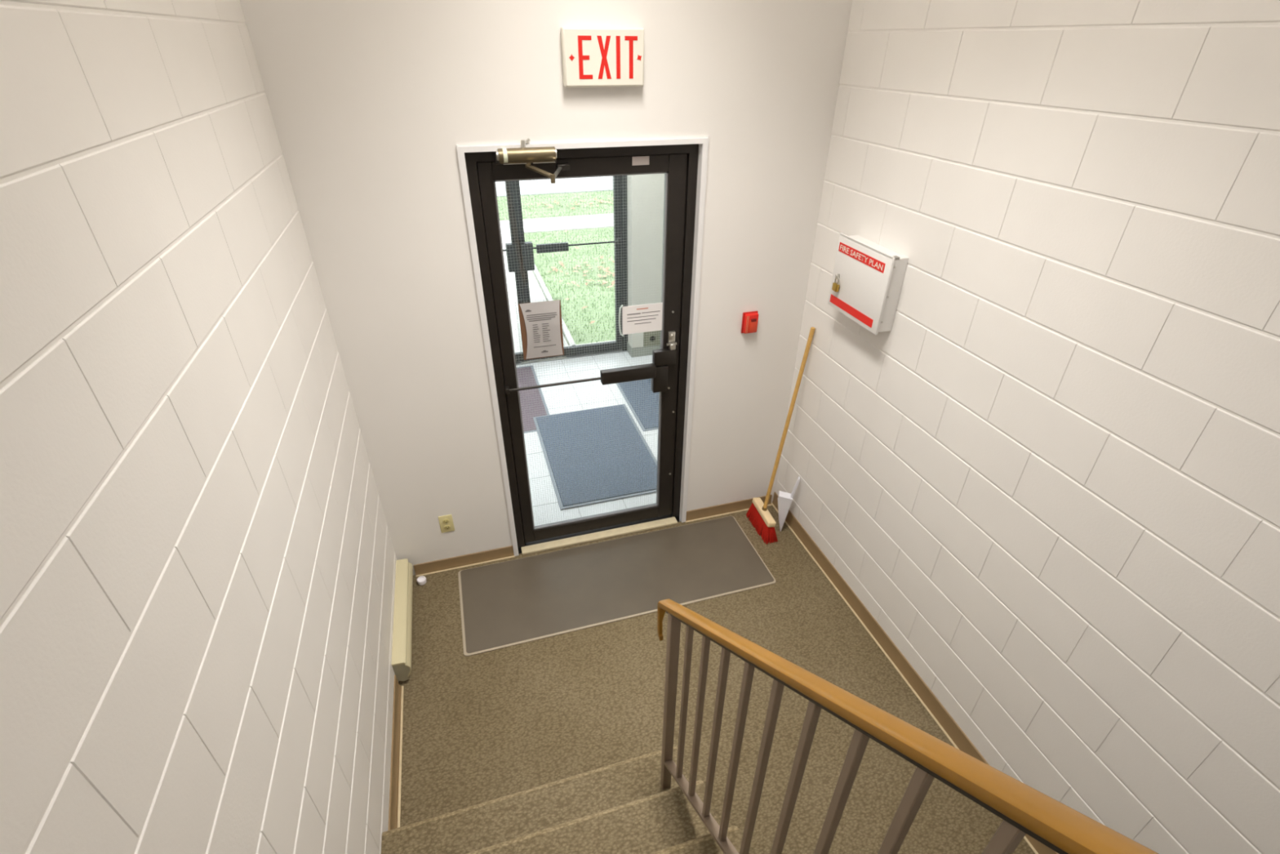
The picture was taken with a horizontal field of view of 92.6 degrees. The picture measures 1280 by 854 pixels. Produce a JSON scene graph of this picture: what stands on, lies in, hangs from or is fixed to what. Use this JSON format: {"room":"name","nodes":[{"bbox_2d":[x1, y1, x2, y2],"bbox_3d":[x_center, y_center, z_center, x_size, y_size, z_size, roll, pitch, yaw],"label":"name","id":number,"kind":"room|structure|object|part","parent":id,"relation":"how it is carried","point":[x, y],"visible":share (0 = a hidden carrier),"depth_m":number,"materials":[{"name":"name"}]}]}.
{"room":"building stairwell","nodes":[
{"label":"building stairwell","id":0,"kind":"room"},
{"bbox_2d":[0,0,397,853],"bbox_3d":[-0.803,0.518,0.752,0.200,3.802,4.400,-9,33,-14],"label":"wall","id":1,"kind":"structure","parent":0,"point":[198,557],"depth_m":1.15,"materials":[{"name":"brick"}]},
{"bbox_2d":[387,675,404,830],"bbox_3d":[-1.029,1.373,2.586,0.023,0.095,0.710,-9,33,-14],"label":"baseboard","id":2,"kind":"structure","parent":1,"relation":"attached to","point":[394,810],"depth_m":2.57,"materials":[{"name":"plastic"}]},
{"bbox_2d":[391,558,413,680],"bbox_3d":[-1.211,0.968,3.144,0.074,0.138,0.700,-9,33,-14],"label":"baseboard heater","id":3,"kind":"object","parent":1,"relation":"attached to","point":[402,615],"visible":0.98,"depth_m":3.04,"materials":[{"name":"beige metal"}]},
{"bbox_3d":[-1.187,0.965,3.151,0.024,0.084,0.696,-9,33,-14],"label":"panel","id":4,"kind":"part","parent":3,"relation":"part of","materials":[{"name":"beige metal"}]},
{"bbox_2d":[240,0,852,574],"bbox_3d":[-0.003,-0.890,2.993,4.050,3.802,0.200,-9,33,-14],"label":"wall","id":5,"kind":"structure","parent":0,"point":[371,103],"depth_m":2.63,"materials":[{"name":"paint"}]},
{"bbox_2d":[438,514,454,533],"bbox_3d":[-1.070,0.536,3.383,0.072,0.116,0.010,-9,33,-14],"label":"wall outlet","id":6,"kind":"object","parent":5,"relation":"attached to","point":[446,522],"visible":1,"depth_m":3.38,"materials":[{"name":"beige plastic"}]},
{"bbox_2d":[442,519,448,523],"bbox_3d":[-1.069,0.519,3.369,0.033,0.027,0.004,-9,33,-14],"label":"receptacle","id":7,"kind":"object","parent":6,"relation":"attached to","point":[444,521],"depth_m":3.37,"materials":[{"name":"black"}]},
{"bbox_2d":[413,545,515,577],"bbox_3d":[-1.014,0.777,3.549,0.560,0.076,0.021,-9,33,-14],"label":"baseboard","id":8,"kind":"structure","parent":5,"relation":"attached to","point":[504,553],"depth_m":3.55,"materials":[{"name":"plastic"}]},
{"bbox_2d":[464,138,698,555],"bbox_3d":[-0.220,-0.201,3.207,1.033,2.406,0.434,-9,33,-14],"label":"door","id":9,"kind":"structure","parent":5,"relation":"in","point":[668,370],"depth_m":3.08,"materials":[{"name":"brown metal"}]},
{"bbox_3d":[-0.458,-1.095,2.539,0.215,0.003,0.002,-9,33,-14],"label":"slot trim","id":10,"kind":"part","parent":9,"relation":"part of","materials":[{"name":"silver metal"}]},
{"bbox_3d":[-0.406,-1.034,2.484,0.024,0.047,0.236,-20,38,-29],"label":"closer arm","id":11,"kind":"part","parent":9,"relation":"part of","materials":[{"name":"brown metal"}]},
{"bbox_2d":[514,297,566,363],"bbox_3d":[-0.488,-0.473,3.029,0.229,0.328,0.018,-9,33,-14],"label":"notice sheet","id":12,"kind":"object","parent":9,"relation":"attached to","point":[540,322],"visible":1,"depth_m":3.02,"materials":[{"name":"white paper"}]},
{"bbox_2d":[525,309,556,352],"bbox_3d":[-0.480,-0.474,3.025,0.152,0.234,0.008,-9,33,-14],"label":"print","id":13,"kind":"object","parent":12,"relation":"attached to","point":[540,324],"depth_m":3.02,"materials":[{"name":"grey paper"}]},
{"bbox_3d":[-0.343,-1.045,2.517,0.014,0.006,0.248,1,32,0],"label":"closer arm","id":14,"kind":"part","parent":9,"relation":"part of","materials":[{"name":"silver metal"}]},
{"bbox_3d":[-0.266,0.680,3.914,1.033,0.160,0.166,-9,33,-14],"label":"sill plate","id":15,"kind":"part","parent":9,"relation":"part of","materials":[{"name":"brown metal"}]},
{"bbox_2d":[618,302,662,336],"bbox_3d":[0.007,-0.557,3.153,0.243,0.174,0.012,-9,33,-14],"label":"card","id":16,"kind":"object","parent":9,"relation":"attached to","point":[640,318],"visible":1,"depth_m":3.16,"materials":[{"name":"white paper"}]},
{"bbox_2d":[626,311,660,324],"bbox_3d":[0.019,-0.563,3.159,0.178,0.060,0.001,-9,33,-14],"label":"print","id":17,"kind":"object","parent":16,"relation":"attached to","point":[633,317],"depth_m":3.16,"materials":[{"name":"grey paper"}]},
{"bbox_2d":[456,136,709,555],"bbox_3d":[-0.230,-0.276,3.200,1.087,2.239,0.063,-9,33,-14],"label":"trim","id":18,"kind":"structure","parent":5,"relation":"attached to","point":[703,143],"depth_m":2.92,"materials":[{"name":"white paint"}]},
{"bbox_2d":[560,26,644,87],"bbox_3d":[-0.145,-1.465,2.428,0.329,0.202,0.042,-9,33,-14],"label":"exit sign","id":19,"kind":"object","parent":5,"relation":"attached to","point":[592,57],"visible":1,"depth_m":2.41,"materials":[{"name":"beige plastic"}]},
{"bbox_2d":[685,494,772,522],"bbox_3d":[0.580,0.527,3.963,0.606,0.076,0.021,-9,33,-14],"label":"baseboard","id":20,"kind":"structure","parent":5,"relation":"attached to","point":[744,504],"depth_m":3.95,"materials":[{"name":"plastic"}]},
{"bbox_2d":[741,311,758,333],"bbox_3d":[0.592,-0.554,3.269,0.087,0.118,0.042,-9,33,-14],"label":"fire alarm pull station","id":21,"kind":"object","parent":5,"relation":"attached to","point":[749,319],"visible":1,"depth_m":3.25,"materials":[{"name":"red plastic"}]},
{"bbox_3d":[0.603,-0.538,3.266,0.047,0.067,0.011,-9,33,-14],"label":"pull handle","id":22,"kind":"part","parent":21,"relation":"part of","materials":[{"name":"red plastic"}]},
{"bbox_2d":[515,351,657,525],"bbox_3d":[-0.405,-0.033,5.052,3.650,0.150,2.485,-9,33,-14],"label":"floor","id":23,"kind":"structure","parent":0,"point":[615,355],"depth_m":5.16,"materials":[{"name":"grey tile"}]},
{"bbox_2d":[516,365,549,432],"bbox_3d":[-1.310,-0.212,5.181,0.975,0.004,1.158,-9,33,-14],"label":"entrance mat","id":24,"kind":"object","parent":23,"relation":"on","point":[530,368],"visible":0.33,"depth_m":5.21,"materials":[{"name":"grey rubber"}]},
{"bbox_2d":[533,404,657,509],"bbox_3d":[-0.324,0.170,4.572,0.775,0.010,1.205,-9,33,-14],"label":"entrance mat","id":25,"kind":"object","parent":23,"relation":"on","point":[646,454],"visible":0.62,"depth_m":4.50,"materials":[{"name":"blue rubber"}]},
{"bbox_2d":[616,378,658,431],"bbox_3d":[0.471,-0.291,5.319,1.205,0.010,0.908,-9,33,-14],"label":"entrance mat","id":26,"kind":"object","parent":23,"relation":"on","point":[626,384],"visible":0.05,"depth_m":5.19,"materials":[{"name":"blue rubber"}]},
{"bbox_2d":[626,173,664,357],"bbox_3d":[0.459,-1.881,5.535,1.203,2.770,0.314,-9,33,-14],"label":"wall","id":27,"kind":"structure","parent":0,"point":[632,180],"depth_m":5.42,"materials":[{"name":"paint"}]},
{"bbox_3d":[0.116,-0.851,5.885,0.170,0.152,0.014,-9,33,-14],"label":"wall plate","id":28,"kind":"part","parent":27,"relation":"part of","materials":[{"name":"grey"}]},
{"bbox_2d":[649,336,655,341],"bbox_3d":[0.121,-0.849,5.877,0.054,0.053,0.006,-9,33,-14],"label":"socket","id":29,"kind":"object","parent":27,"relation":"attached to","point":[653,339],"depth_m":5.88,"materials":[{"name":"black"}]},
{"bbox_2d":[398,505,1035,853],"bbox_3d":[0.404,1.871,2.043,2.745,0.150,4.400,-9,33,-14],"label":"floor","id":30,"kind":"structure","parent":0,"point":[482,727],"depth_m":2.79,"materials":[{"name":"carpet"}]},
{"bbox_2d":[417,575,426,585],"bbox_3d":[-1.231,0.867,3.448,0.051,0.029,0.051,-9,33,-14],"label":"cap","id":31,"kind":"object","parent":30,"relation":"on","point":[421,580],"visible":1,"depth_m":3.44,"materials":[{"name":"white plastic"}]},
{"bbox_2d":[381,745,742,853],"bbox_3d":[0.040,1.616,0.841,1.123,1.560,2.925,-9,33,-14],"label":"staircase","id":32,"kind":"structure","parent":30,"relation":"on","point":[623,806],"depth_m":2.16,"materials":[{"name":"carpet"}]},
{"bbox_2d":[657,599,1159,853],"bbox_3d":[0.343,0.783,1.042,0.042,2.367,1.845,-9,33,-14],"label":"stair railing","id":33,"kind":"object","parent":32,"relation":"on","point":[1024,809],"visible":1,"depth_m":1.00,"materials":[{"name":"wood"},{"name":"paint"},{"name":"dark bronze"}]},
{"bbox_3d":[0.101,0.959,2.080,0.032,0.959,0.032,-9,33,-14],"label":"post","id":34,"kind":"part","parent":33,"relation":"part of","materials":[{"name":"metal"}]},
{"bbox_3d":[0.331,1.094,1.277,0.030,1.285,1.608,-9,33,-14],"label":"rail","id":35,"kind":"part","parent":33,"relation":"part of","materials":[{"name":"metal"}]},
{"bbox_2d":[457,515,775,656],"bbox_3d":[-0.136,0.857,3.496,1.726,0.007,0.606,-9,33,-14],"label":"floor mat","id":36,"kind":"object","parent":30,"relation":"on","point":[519,601],"visible":1,"depth_m":3.46,"materials":[{"name":"grey"}]},
{"bbox_2d":[746,326,815,544],"bbox_3d":[0.837,0.073,3.526,0.233,1.313,0.292,-9,33,-14],"label":"broom","id":37,"kind":"object","parent":30,"relation":"on","point":[758,513],"visible":1,"depth_m":3.69,"materials":[{"name":"brown wood"}]},
{"bbox_3d":[0.842,-0.001,3.516,0.219,1.177,0.025,-23,39,-32],"label":"handle","id":38,"kind":"part","parent":37,"relation":"part of","materials":[{"name":"brown wood"}]},
{"bbox_2d":[777,476,799,531],"bbox_3d":[0.895,0.468,3.746,0.112,0.410,0.056,7,33,11],"label":"dustpan","id":39,"kind":"object","parent":30,"relation":"on","point":[784,499],"visible":1,"depth_m":3.72,"materials":[{"name":"white plastic"}]},
{"bbox_3d":[0.932,0.362,3.669,0.038,0.149,0.030,7,33,11],"label":"handle","id":40,"kind":"part","parent":39,"relation":"part of","materials":[{"name":"white plastic"}]},
{"bbox_2d":[775,0,1279,853],"bbox_3d":[1.633,0.136,1.385,0.200,3.802,4.400,-9,33,-14],"label":"wall","id":41,"kind":"structure","parent":0,"point":[1052,482],"depth_m":1.92,"materials":[{"name":"brick"}]},
{"bbox_2d":[827,232,908,334],"bbox_3d":[0.999,-0.646,2.725,0.112,0.340,0.389,-9,33,-14],"label":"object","id":42,"kind":"object","parent":41,"relation":"attached to","point":[871,275],"visible":1,"depth_m":2.66,"materials":[{"name":"white metal"},{"name":"red enamel"},{"name":"brass"}]},
{"bbox_2d":[831,276,839,292],"bbox_3d":[0.913,-0.666,2.843,0.016,0.069,0.038,-9,33,-14],"label":"padlock","id":43,"kind":"object","parent":42,"relation":"hanging from","point":[835,287],"visible":1,"depth_m":2.84,"materials":[{"name":"gold metal"}]},
{"bbox_2d":[771,491,1058,853],"bbox_3d":[1.516,1.591,2.270,0.019,0.095,4.388,-9,33,-14],"label":"baseboard","id":44,"kind":"structure","parent":41,"relation":"attached to","point":[932,704],"depth_m":3.02,"materials":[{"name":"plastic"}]},
{"bbox_3d":[-1.302,-1.640,5.134,2.455,2.770,0.185,-9,33,-14],"label":"wall","id":45,"kind":"structure","parent":0,"visible":0},
{"bbox_2d":[502,175,627,365],"bbox_3d":[-1.048,-1.500,5.308,1.925,2.350,0.195,-9,33,-14],"label":"door","id":46,"kind":"structure","parent":45,"relation":"in","point":[616,179],"depth_m":5.39,"materials":[{"name":"grey metal"}]},
{"bbox_3d":[-1.060,-0.582,5.907,1.925,0.158,0.160,-9,33,-14],"label":"sill plate","id":47,"kind":"part","parent":46,"relation":"part of","materials":[{"name":"silver metal"}]},
{"bbox_3d":[-1.047,-1.562,5.266,1.925,2.200,0.100,-9,33,-14],"label":"frame","id":48,"kind":"part","parent":46,"relation":"part of","materials":[{"name":"grey metal"}]},
{"label":"outside","id":49,"kind":"structure","parent":0,"visible":0},
{"bbox_2d":[497,190,615,344],"bbox_3d":[-5.166,-15.867,30.393,70.000,0.330,57.165,-9,33,-14],"label":"lawn","id":50,"kind":"structure","parent":49,"point":[579,324],"depth_m":8.65,"materials":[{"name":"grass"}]},
{"bbox_2d":[533,266,575,346],"bbox_3d":[-1.312,-1.836,8.068,0.055,0.270,4.765,-9,33,-14],"label":"curb","id":51,"kind":"object","parent":50,"relation":"on","point":[538,276],"visible":0.04,"depth_m":7.40,"materials":[{"name":"concrete"}]},
{"bbox_2d":[524,198,614,324],"bbox_3d":[1.844,-3.225,10.060,7.251,0.068,6.800,-9,33,-14],"label":"leaf litter","id":52,"kind":"object","parent":50,"relation":"on","point":[601,201],"visible":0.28,"depth_m":8.33,"materials":[{"name":"brown plant"}]},
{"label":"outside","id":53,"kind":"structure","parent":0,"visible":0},
{"bbox_2d":[495,176,613,196],"bbox_3d":[-0.302,-7.345,16.827,70.000,0.252,8.650,-9,33,-14],"label":"road","id":54,"kind":"structure","parent":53,"point":[587,181],"depth_m":13.13,"materials":[{"name":"grey asphalt"}]},
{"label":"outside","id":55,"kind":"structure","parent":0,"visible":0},
{"bbox_2d":[501,233,568,351],"bbox_3d":[-2.183,-1.693,7.846,1.735,0.255,4.765,-9,33,-14],"label":"path","id":56,"kind":"structure","parent":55,"point":[508,236],"depth_m":7.49,"materials":[{"name":"concrete"}]},
{"bbox_2d":[515,339,615,352],"bbox_3d":[-1.220,-0.568,6.059,2.350,0.270,0.265,-9,33,-14],"label":"doorstep","id":57,"kind":"object","parent":56,"relation":"on","point":[615,340],"depth_m":6.28,"materials":[{"name":"metal"}]},
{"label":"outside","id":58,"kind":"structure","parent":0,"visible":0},
{"bbox_2d":[499,213,613,233],"bbox_3d":[1.673,-3.862,11.331,70.000,0.252,0.850,-9,33,-14],"label":"sidewalk","id":59,"kind":"structure","parent":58,"point":[605,217],"depth_m":10.44,"materials":[{"name":"concrete"}]}
]}

